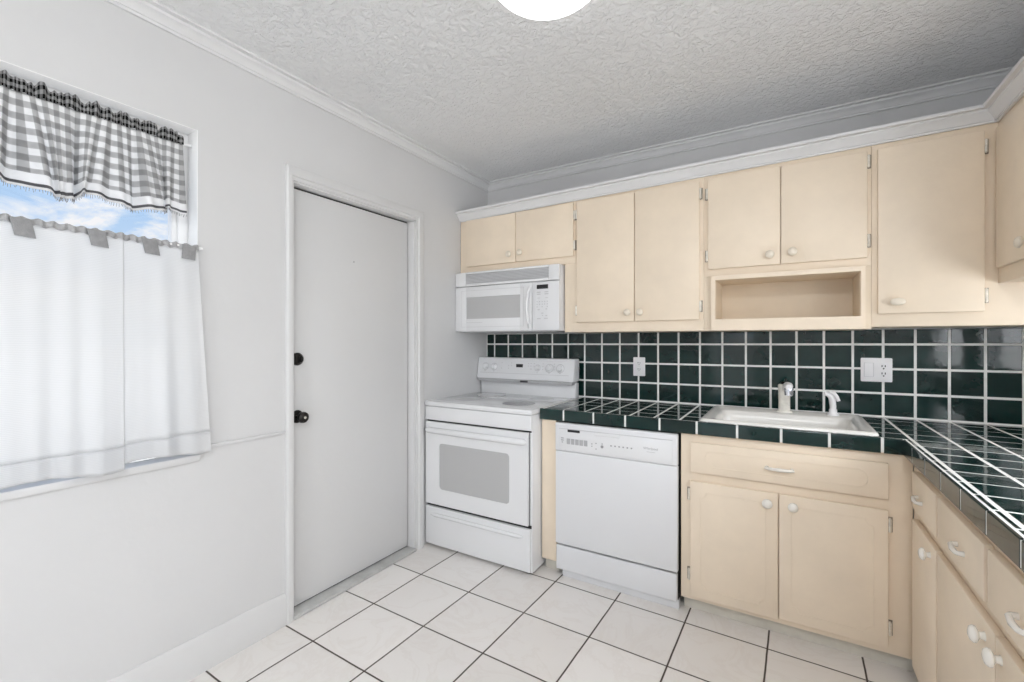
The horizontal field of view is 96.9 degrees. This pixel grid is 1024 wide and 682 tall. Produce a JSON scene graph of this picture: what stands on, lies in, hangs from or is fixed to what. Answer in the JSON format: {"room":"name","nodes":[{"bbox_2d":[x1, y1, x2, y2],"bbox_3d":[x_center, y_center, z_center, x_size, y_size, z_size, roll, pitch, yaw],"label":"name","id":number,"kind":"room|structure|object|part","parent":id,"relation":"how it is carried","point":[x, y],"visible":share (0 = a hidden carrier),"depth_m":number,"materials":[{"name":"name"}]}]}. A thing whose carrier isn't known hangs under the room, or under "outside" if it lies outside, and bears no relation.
{"room":"kitchen","nodes":[
{"label":"kitchen","id":0,"kind":"room"},
{"bbox_2d":[0,0,487,681],"bbox_3d":[-1.385,0.049,1.631,0.140,2.485,4.400,0,0,31],"label":"wall","id":1,"kind":"structure","parent":0,"point":[100,580],"depth_m":1.80,"materials":[{"name":"paint"}]},
{"bbox_2d":[0,60,199,501],"bbox_3d":[-1.532,-0.177,1.370,0.149,1.286,1.003,0,0,31],"label":"window","id":2,"kind":"structure","parent":1,"relation":"in","point":[181,229],"depth_m":1.63,"materials":[{"name":"white plastic"}]},
{"bbox_3d":[-1.506,0.453,1.355,0.089,0.026,1.003,0,0,31],"label":"sill","id":3,"kind":"part","parent":2,"relation":"part of","materials":[{"name":"white paint"}]},
{"bbox_2d":[12,89,191,147],"bbox_3d":[-1.518,-0.766,1.361,0.012,0.012,0.993,0,0,31],"label":"curtain rod","id":4,"kind":"object","parent":2,"relation":"attached to","point":[185,144],"visible":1,"depth_m":1.77,"materials":[{"name":"white plastic"}]},
{"bbox_2d":[0,70,186,216],"bbox_3d":[-1.490,-0.621,1.339,0.087,0.369,0.922,0,0,31],"label":"window valance","id":5,"kind":"object","parent":4,"relation":"hanging from","point":[46,144],"visible":1,"depth_m":1.49,"materials":[{"name":"grey fabric"}]},
{"bbox_3d":[-1.570,-0.192,1.391,0.042,1.186,0.928,0,0,31],"label":"sash","id":6,"kind":"part","parent":2,"relation":"part of","materials":[{"name":"white plastic"}]},
{"bbox_2d":[107,592,286,681],"bbox_3d":[-1.743,1.220,0.887,0.016,0.144,2.757,0,0,31],"label":"baseboard","id":7,"kind":"structure","parent":1,"relation":"attached to","point":[190,659],"depth_m":1.80,"materials":[{"name":"white paint"}]},
{"bbox_2d":[211,431,285,447],"bbox_3d":[-1.122,0.416,1.923,0.009,0.014,0.342,0,0,31],"label":"trim","id":8,"kind":"structure","parent":1,"relation":"attached to","point":[281,432],"depth_m":1.92,"materials":[{"name":"paint"}]},
{"bbox_2d":[104,0,489,191],"bbox_3d":[-1.297,-1.168,1.577,0.066,0.051,4.400,0,0,31],"label":"trim","id":9,"kind":"structure","parent":1,"relation":"attached to","point":[153,12],"depth_m":2.00,"materials":[{"name":"paint"}]},
{"bbox_2d":[294,187,406,606],"bbox_3d":[-0.838,0.268,2.467,0.108,2.009,0.794,0,0,31],"label":"door","id":10,"kind":"structure","parent":1,"relation":"in","point":[350,261],"depth_m":2.42,"materials":[{"name":"white paint"}]},
{"bbox_3d":[-1.003,0.361,2.157,0.063,0.062,0.062,0,0,31],"label":"knob","id":11,"kind":"part","parent":10,"relation":"part of","materials":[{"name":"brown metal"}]},
{"bbox_2d":[285,164,423,623],"bbox_3d":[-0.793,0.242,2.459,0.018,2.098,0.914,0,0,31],"label":"trim","id":12,"kind":"structure","parent":1,"relation":"attached to","point":[292,173],"depth_m":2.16,"materials":[{"name":"white paint"}]},
{"bbox_2d":[293,546,416,619],"bbox_3d":[-0.861,1.282,2.481,0.158,0.018,0.814,0,0,31],"label":"threshold","id":13,"kind":"object","parent":1,"relation":"attached to","point":[332,592],"depth_m":2.39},
{"bbox_2d":[188,543,917,681],"bbox_3d":[-0.042,1.341,0.819,3.280,0.100,4.680,0,0,31],"label":"floor","id":14,"kind":"structure","parent":0,"point":[437,613],"depth_m":1.96,"materials":[{"name":"tile"}]},
{"bbox_2d":[425,357,578,572],"bbox_3d":[-0.060,0.705,2.936,0.773,1.172,0.704,0,0,31],"label":"electric range","id":15,"kind":"object","parent":14,"relation":"on","point":[484,448],"visible":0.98,"depth_m":2.68,"materials":[{"name":"white metal"}]},
{"bbox_3d":[-0.281,0.375,2.926,0.176,0.001,0.176,0,0,31],"label":"burner","id":16,"kind":"part","parent":15,"relation":"part of","materials":[{"name":"white metal"}]},
{"bbox_3d":[-0.235,0.553,2.654,0.727,0.037,0.040,0,0,31],"label":"door handle","id":17,"kind":"part","parent":15,"relation":"part of","materials":[{"name":"white metal"}]},
{"bbox_3d":[-0.224,0.757,2.674,0.734,0.510,0.021,0,0,31],"label":"oven door","id":18,"kind":"part","parent":15,"relation":"part of","materials":[{"name":"white metal"}]},
{"bbox_3d":[-0.221,1.151,2.676,0.752,0.236,0.016,0,0,31],"label":"storage drawer","id":19,"kind":"part","parent":15,"relation":"part of","materials":[{"name":"white metal"}]},
{"bbox_3d":[-0.219,0.452,2.676,0.764,0.084,0.014,0,0,31],"label":"panel","id":20,"kind":"part","parent":15,"relation":"part of","materials":[{"name":"white metal"}]},
{"bbox_3d":[-0.144,0.375,3.153,0.200,0.001,0.200,0,0,31],"label":"burner","id":21,"kind":"part","parent":15,"relation":"part of","materials":[{"name":"white metal"}]},
{"bbox_3d":[-0.135,0.184,3.275,0.048,0.047,0.030,0,0,31],"label":"control knob","id":22,"kind":"part","parent":15,"relation":"part of","materials":[{"name":"white plastic"}]},
{"bbox_3d":[-0.065,0.393,2.928,0.773,0.030,0.613,0,0,31],"label":"cooktop frame","id":23,"kind":"part","parent":15,"relation":"part of","materials":[{"name":"white metal"}]},
{"bbox_3d":[-0.062,0.376,2.934,0.720,0.002,0.550,0,0,31],"label":"glass","id":24,"kind":"part","parent":15,"relation":"part of","materials":[{"name":"white glass"}]},
{"bbox_3d":[0.042,0.375,2.731,0.200,0.001,0.200,0,0,31],"label":"burner","id":25,"kind":"part","parent":15,"relation":"part of","materials":[{"name":"white metal"}]},
{"bbox_3d":[0.095,0.195,3.193,0.770,0.150,0.104,0,0,31],"label":"control panel","id":26,"kind":"part","parent":15,"relation":"part of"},
{"bbox_3d":[0.194,0.375,2.949,0.152,0.001,0.152,0,0,31],"label":"burner","id":27,"kind":"part","parent":15,"relation":"part of","materials":[{"name":"white metal"}]},
{"bbox_3d":[0.246,0.184,3.045,0.053,0.052,0.031,0,0,31],"label":"control knob","id":28,"kind":"part","parent":15,"relation":"part of","materials":[{"name":"white plastic"}]},
{"bbox_3d":[0.315,0.184,3.004,0.053,0.052,0.031,0,0,31],"label":"control knob","id":29,"kind":"part","parent":15,"relation":"part of","materials":[{"name":"white plastic"}]},
{"bbox_2d":[542,419,559,570],"bbox_3d":[0.359,0.863,2.789,0.088,0.856,0.588,0,0,31],"label":"panel","id":30,"kind":"object","parent":14,"relation":"on","point":[549,542],"visible":0.36,"depth_m":2.54,"materials":[{"name":"beige paint"}]},
{"bbox_2d":[556,421,680,608],"bbox_3d":[0.659,0.867,2.562,0.639,0.847,0.590,0,0,31],"label":"dishwasher","id":31,"kind":"object","parent":14,"relation":"on","point":[618,489],"visible":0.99,"depth_m":2.30,"materials":[{"name":"metal"}]},
{"bbox_3d":[0.520,1.179,2.335,0.635,0.132,0.024,0,0,31],"label":"panel","id":32,"kind":"part","parent":31,"relation":"part of","materials":[{"name":"white metal"}]},
{"bbox_3d":[0.519,0.849,2.330,0.639,0.504,0.032,0,0,31],"label":"door","id":33,"kind":"part","parent":31,"relation":"part of","materials":[{"name":"white metal"}]},
{"bbox_3d":[0.518,0.520,2.329,0.639,0.151,0.036,0,0,31],"label":"control panel","id":34,"kind":"part","parent":31,"relation":"part of","materials":[{"name":"white plastic"}]},
{"bbox_3d":[0.547,1.268,2.350,0.611,0.045,0.030,0,0,31],"label":"kick plate","id":35,"kind":"part","parent":31,"relation":"part of","materials":[{"name":"white metal"}]},
{"bbox_2d":[681,433,913,671],"bbox_3d":[1.321,0.863,2.177,0.872,0.856,0.642,0,0,31],"label":"base cabinet","id":36,"kind":"object","parent":14,"relation":"on","point":[813,544],"visible":0.97,"depth_m":1.91,"materials":[{"name":"beige paint"}]},
{"bbox_3d":[0.995,0.928,2.049,0.357,0.542,0.021,0,0,31],"label":"door","id":37,"kind":"part","parent":36,"relation":"part of","materials":[{"name":"beige paint"}]},
{"bbox_3d":[1.100,0.702,1.957,0.040,0.040,0.031,0,0,31],"label":"knob","id":38,"kind":"part","parent":36,"relation":"part of","materials":[{"name":"white ceramic"}]},
{"bbox_3d":[1.138,0.548,1.932,0.112,0.015,0.034,0,0,31],"label":"handle","id":39,"kind":"part","parent":36,"relation":"part of","materials":[{"name":"white metal"}]},
{"bbox_3d":[1.153,0.545,1.953,0.728,0.140,0.021,0,0,31],"label":"drawer","id":40,"kind":"part","parent":36,"relation":"part of","materials":[{"name":"beige paint"}]},
{"bbox_3d":[1.182,0.701,1.908,0.039,0.039,0.030,0,0,31],"label":"knob","id":41,"kind":"part","parent":36,"relation":"part of","materials":[{"name":"white ceramic"}]},
{"bbox_3d":[1.307,0.925,1.860,0.366,0.536,0.021,0,0,31],"label":"door","id":42,"kind":"part","parent":36,"relation":"part of","materials":[{"name":"beige paint"}]},
{"bbox_2d":[911,466,1023,681],"bbox_3d":[1.310,0.863,0.808,0.670,0.856,1.819,0,0,31],"label":"base cabinet","id":43,"kind":"object","parent":14,"relation":"on","point":[968,595],"visible":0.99,"depth_m":1.22,"materials":[{"name":"beige paint"}]},
{"bbox_2d":[540,397,1023,571],"bbox_3d":[0.794,0.406,1.448,2.220,0.061,2.442,0,0,31],"label":"countertop","id":44,"kind":"structure","parent":43,"relation":"on","point":[979,468],"depth_m":1.75,"materials":[{"name":"green tile"}]},
{"bbox_2d":[776,378,793,412],"bbox_3d":[1.388,0.281,2.309,0.076,0.170,0.174,0,0,31],"label":"kitchen faucet","id":45,"kind":"object","parent":44,"relation":"on","point":[785,389],"visible":1,"depth_m":2.32,"materials":[{"name":"white plastic"}]},
{"bbox_3d":[1.407,0.361,2.344,0.072,0.010,0.056,0,0,31],"label":"plate","id":46,"kind":"part","parent":45,"relation":"part of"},
{"bbox_3d":[1.385,0.231,2.278,0.040,0.053,0.118,0,0,25],"label":"spout","id":47,"kind":"part","parent":45,"relation":"part of","materials":[{"name":"white plastic"}]},
{"bbox_2d":[700,406,878,435],"bbox_3d":[1.292,0.456,2.171,0.663,0.189,0.516,0,0,31],"label":"sink","id":48,"kind":"object","parent":44,"relation":"in","point":[797,420],"visible":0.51,"depth_m":2.22,"materials":[{"name":"white ceramic"}]},
{"bbox_2d":[823,391,840,415],"bbox_3d":[1.579,0.306,2.240,0.068,0.120,0.052,0,0,31],"label":"sprayer","id":49,"kind":"object","parent":48,"relation":"on","point":[832,396],"visible":1,"depth_m":2.23,"materials":[{"name":"white plastic"}]},
{"bbox_3d":[1.587,0.272,2.227,0.021,0.051,0.044,0,0,-43],"label":"spray lever","id":50,"kind":"part","parent":49,"relation":"part of","materials":[{"name":"white plastic"}]},
{"bbox_3d":[1.406,0.554,1.580,0.025,0.019,0.068,0,0,31],"label":"handle","id":51,"kind":"part","parent":43,"relation":"part of","materials":[{"name":"white metal"}]},
{"bbox_3d":[1.337,0.692,1.472,0.030,0.039,0.039,0,0,31],"label":"knob","id":52,"kind":"part","parent":43,"relation":"part of","materials":[{"name":"white ceramic"}]},
{"bbox_3d":[1.407,0.547,1.541,0.019,0.136,0.305,0,0,31],"label":"drawer","id":53,"kind":"part","parent":43,"relation":"part of","materials":[{"name":"beige paint"}]},
{"bbox_3d":[1.407,0.928,1.541,0.019,0.547,0.305,0,0,31],"label":"door","id":54,"kind":"part","parent":43,"relation":"part of","materials":[{"name":"beige paint"}]},
{"bbox_3d":[1.184,0.554,1.214,0.025,0.019,0.068,0,0,31],"label":"handle","id":55,"kind":"part","parent":43,"relation":"part of","materials":[{"name":"white metal"}]},
{"bbox_3d":[1.219,0.547,1.229,0.019,0.136,0.385,0,0,31],"label":"drawer","id":56,"kind":"part","parent":43,"relation":"part of","materials":[{"name":"beige paint"}]},
{"bbox_3d":[1.202,0.928,1.201,0.019,0.547,0.450,0,0,31],"label":"door","id":57,"kind":"part","parent":43,"relation":"part of","materials":[{"name":"beige paint"}]},
{"bbox_3d":[1.094,0.692,1.069,0.030,0.039,0.039,0,0,31],"label":"knob","id":58,"kind":"part","parent":43,"relation":"part of","materials":[{"name":"white ceramic"}]},
{"bbox_3d":[1.046,0.692,0.989,0.030,0.039,0.039,0,0,31],"label":"knob","id":59,"kind":"part","parent":43,"relation":"part of","materials":[{"name":"white ceramic"}]},
{"bbox_3d":[1.008,0.547,0.880,0.019,0.136,0.390,0,0,31],"label":"drawer","id":60,"kind":"part","parent":43,"relation":"part of","materials":[{"name":"beige paint"}]},
{"bbox_3d":[0.962,0.928,0.803,0.019,0.547,0.471,0,0,31],"label":"door","id":61,"kind":"part","parent":43,"relation":"part of","materials":[{"name":"beige paint"}]},
{"bbox_3d":[0.989,0.554,0.891,0.025,0.019,0.068,0,0,31],"label":"handle","id":62,"kind":"part","parent":43,"relation":"part of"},
{"bbox_2d":[155,0,1023,180],"bbox_3d":[-0.042,-1.244,0.819,3.280,0.100,4.680,0,0,31],"label":"ceiling","id":63,"kind":"structure","parent":0,"point":[495,91],"depth_m":1.93,"materials":[{"name":"white paint"}]},
{"bbox_2d":[499,0,589,19],"bbox_3d":[0.108,-1.132,1.422,0.380,0.122,0.380,0,0,31],"label":"ceiling light","id":64,"kind":"object","parent":63,"relation":"attached to","point":[530,9],"visible":1,"depth_m":1.48,"materials":[{"name":"white glass"}]},
{"bbox_2d":[488,88,1023,518],"bbox_3d":[1.132,0.049,2.762,3.280,2.485,0.140,0,0,31],"label":"wall","id":65,"kind":"structure","parent":0,"point":[979,97],"depth_m":2.56,"materials":[{"name":"paint"}]},
{"bbox_2d":[461,201,576,272],"bbox_3d":[0.089,-0.677,3.082,0.876,0.414,0.389,0,0,31],"label":"upper cabinet","id":66,"kind":"object","parent":65,"relation":"attached to","point":[544,235],"visible":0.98,"depth_m":2.91,"materials":[{"name":"beige paint"}]},
{"bbox_3d":[-0.144,-0.671,3.042,0.392,0.319,0.019,0,0,31],"label":"door","id":67,"kind":"part","parent":66,"relation":"part of","materials":[{"name":"beige paint"}]},
{"bbox_2d":[456,264,566,332],"bbox_3d":[0.036,-0.262,3.078,0.788,0.409,0.429,0,0,31],"label":"microwave oven","id":68,"kind":"object","parent":66,"relation":"attached to","point":[531,299],"visible":1,"depth_m":2.90,"materials":[{"name":"white plastic"}]},
{"bbox_3d":[-0.129,-0.215,2.987,0.600,0.299,0.021,0,0,31],"label":"microwave door","id":69,"kind":"part","parent":68,"relation":"part of","materials":[{"name":"white plastic"}]},
{"bbox_3d":[0.044,-0.060,3.092,0.708,0.005,0.300,0,0,31],"label":"underside panel","id":70,"kind":"part","parent":68,"relation":"part of","materials":[{"name":"grey plastic"}]},
{"bbox_3d":[0.099,-0.210,2.817,0.022,0.265,0.048,0,0,42],"label":"door handle","id":71,"kind":"part","parent":68,"relation":"part of","materials":[{"name":"white plastic"}]},
{"bbox_3d":[0.210,-0.215,2.782,0.184,0.299,0.021,0,0,31],"label":"control panel","id":72,"kind":"part","parent":68,"relation":"part of","materials":[{"name":"white plastic"}]},
{"bbox_3d":[0.047,-0.568,2.897,0.039,0.039,0.030,0,0,31],"label":"knob","id":73,"kind":"part","parent":66,"relation":"part of","materials":[{"name":"beige paint"}]},
{"bbox_3d":[0.199,-0.671,2.834,0.403,0.319,0.019,0,0,31],"label":"door","id":74,"kind":"part","parent":66,"relation":"part of","materials":[{"name":"beige paint"}]},
{"bbox_2d":[455,55,1023,222],"bbox_3d":[0.832,-0.881,2.264,2.995,0.101,1.018,0,0,31],"label":"trim","id":75,"kind":"structure","parent":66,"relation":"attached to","point":[1010,90],"depth_m":2.12,"materials":[{"name":"paint"}]},
{"bbox_2d":[565,177,709,332],"bbox_3d":[0.736,-0.469,2.691,0.788,0.831,0.389,0,0,31],"label":"upper cabinet","id":76,"kind":"object","parent":65,"relation":"attached to","point":[638,267],"visible":0.97,"depth_m":2.51,"materials":[{"name":"beige paint"}]},
{"bbox_3d":[0.538,-0.471,2.630,0.344,0.719,0.019,0,0,31],"label":"door","id":77,"kind":"part","parent":76,"relation":"part of","materials":[{"name":"beige paint"}]},
{"bbox_3d":[0.644,-0.161,2.537,0.039,0.039,0.030,0,0,31],"label":"knob","id":78,"kind":"part","parent":76,"relation":"part of","materials":[{"name":"beige paint"}]},
{"bbox_3d":[0.704,-0.161,2.501,0.039,0.039,0.030,0,0,31],"label":"knob","id":79,"kind":"part","parent":76,"relation":"part of","materials":[{"name":"beige paint"}]},
{"bbox_3d":[0.832,-0.471,2.452,0.337,0.719,0.019,0,0,31],"label":"door","id":80,"kind":"part","parent":76,"relation":"part of","materials":[{"name":"beige paint"}]},
{"bbox_2d":[488,66,1013,191],"bbox_3d":[1.079,-1.168,2.674,3.000,0.051,0.066,0,0,31],"label":"trim","id":81,"kind":"structure","parent":65,"relation":"attached to","point":[992,79],"depth_m":2.45,"materials":[{"name":"paint"}]},
{"bbox_2d":[487,328,1023,426],"bbox_3d":[1.093,0.167,2.697,2.999,0.450,0.010,0,0,31],"label":"tile backsplash","id":82,"kind":"structure","parent":65,"relation":"attached to","point":[972,375],"depth_m":2.41,"materials":[{"name":"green tile"}]},
{"bbox_2d":[633,357,644,375],"bbox_3d":[0.803,0.162,2.864,0.074,0.118,0.006,0,0,31],"label":"wall outlet","id":83,"kind":"object","parent":82,"relation":"attached to","point":[638,362],"visible":1,"depth_m":2.86,"materials":[{"name":"white plastic"}]},
{"bbox_2d":[861,358,891,381],"bbox_3d":[1.811,0.143,2.255,0.124,0.118,0.007,0,0,31],"label":"outlet","id":84,"kind":"object","parent":82,"relation":"attached to","point":[872,369],"visible":1,"depth_m":2.25,"materials":[{"name":"white plastic"}]},
{"bbox_2d":[865,363,872,375],"bbox_3d":[1.785,0.143,2.268,0.033,0.064,0.004,0,0,31],"label":"rocker switch","id":85,"kind":"object","parent":84,"relation":"attached to","point":[868,366],"depth_m":2.27,"materials":[{"name":"white plastic"}]},
{"bbox_2d":[704,146,870,331],"bbox_3d":[1.369,-0.469,2.308,0.690,0.831,0.389,0,0,31],"label":"upper cabinet","id":86,"kind":"object","parent":65,"relation":"attached to","point":[787,245],"visible":1,"depth_m":2.19,"materials":[{"name":"beige paint"}]},
{"bbox_3d":[1.150,-0.603,2.260,0.321,0.468,0.019,0,0,31],"label":"door","id":87,"kind":"part","parent":86,"relation":"part of","materials":[{"name":"beige paint"}]},
{"bbox_3d":[1.238,-0.416,2.178,0.039,0.039,0.030,0,0,31],"label":"knob","id":88,"kind":"part","parent":86,"relation":"part of","materials":[{"name":"beige paint"}]},
{"bbox_3d":[1.295,-0.193,2.173,0.630,0.279,0.020,0,0,31],"label":"niche frame","id":89,"kind":"part","parent":86,"relation":"part of","materials":[{"name":"beige paint"}]},
{"bbox_3d":[1.317,-0.420,2.130,0.039,0.039,0.030,0,0,31],"label":"knob","id":90,"kind":"part","parent":86,"relation":"part of","materials":[{"name":"beige paint"}]},
{"bbox_3d":[1.430,-0.603,2.091,0.328,0.468,0.019,0,0,31],"label":"door","id":91,"kind":"part","parent":86,"relation":"part of","materials":[{"name":"beige paint"}]},
{"bbox_2d":[871,122,1023,328],"bbox_3d":[1.971,-0.473,1.944,0.716,0.822,0.390,0,0,31],"label":"upper cabinet","id":92,"kind":"object","parent":65,"relation":"attached to","point":[933,197],"visible":0.94,"depth_m":1.88,"materials":[{"name":"beige paint"}]},
{"bbox_3d":[1.643,-0.168,1.932,0.053,0.033,0.032,0,0,31],"label":"knob","id":93,"kind":"part","parent":92,"relation":"part of","materials":[{"name":"beige paint"}]},
{"bbox_3d":[1.745,-0.479,1.901,0.335,0.722,0.019,0,0,31],"label":"door","id":94,"kind":"part","parent":92,"relation":"part of","materials":[{"name":"beige paint"}]},
{"bbox_3d":[1.302,0.049,0.007,0.140,2.485,4.400,0,0,31],"label":"wall","id":95,"kind":"structure","parent":0,"visible":0},
{"bbox_2d":[996,96,1023,282],"bbox_3d":[1.869,-0.556,1.440,0.369,0.656,0.680,0,0,31],"label":"upper cabinet","id":96,"kind":"object","parent":95,"relation":"attached to","point":[1010,129],"visible":0.97,"depth_m":1.67,"materials":[{"name":"beige paint"}]},
{"bbox_3d":[1.739,-0.339,1.552,0.030,0.039,0.039,0,0,31],"label":"knob","id":97,"kind":"part","parent":96,"relation":"part of","materials":[{"name":"beige paint"}]},
{"bbox_3d":[-1.465,-0.356,1.334,0.028,0.010,1.002,0,0,31],"label":"curtain rod","id":98,"kind":"object","parent":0,"visible":0},
{"bbox_2d":[0,213,124,489],"bbox_3d":[-1.497,0.036,1.218,0.037,0.807,0.738,0,0,31],"label":"cafe curtain","id":99,"kind":"object","parent":98,"relation":"hanging from","point":[62,384],"visible":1,"depth_m":1.40,"materials":[{"name":"white fabric"}]},
{"bbox_2d":[124,234,210,463],"bbox_3d":[-1.247,0.033,1.656,0.025,0.801,0.274,0,0,31],"label":"cafe curtain","id":100,"kind":"object","parent":98,"relation":"hanging from","point":[167,408],"visible":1,"depth_m":1.63,"materials":[{"name":"white fabric"}]}
]}

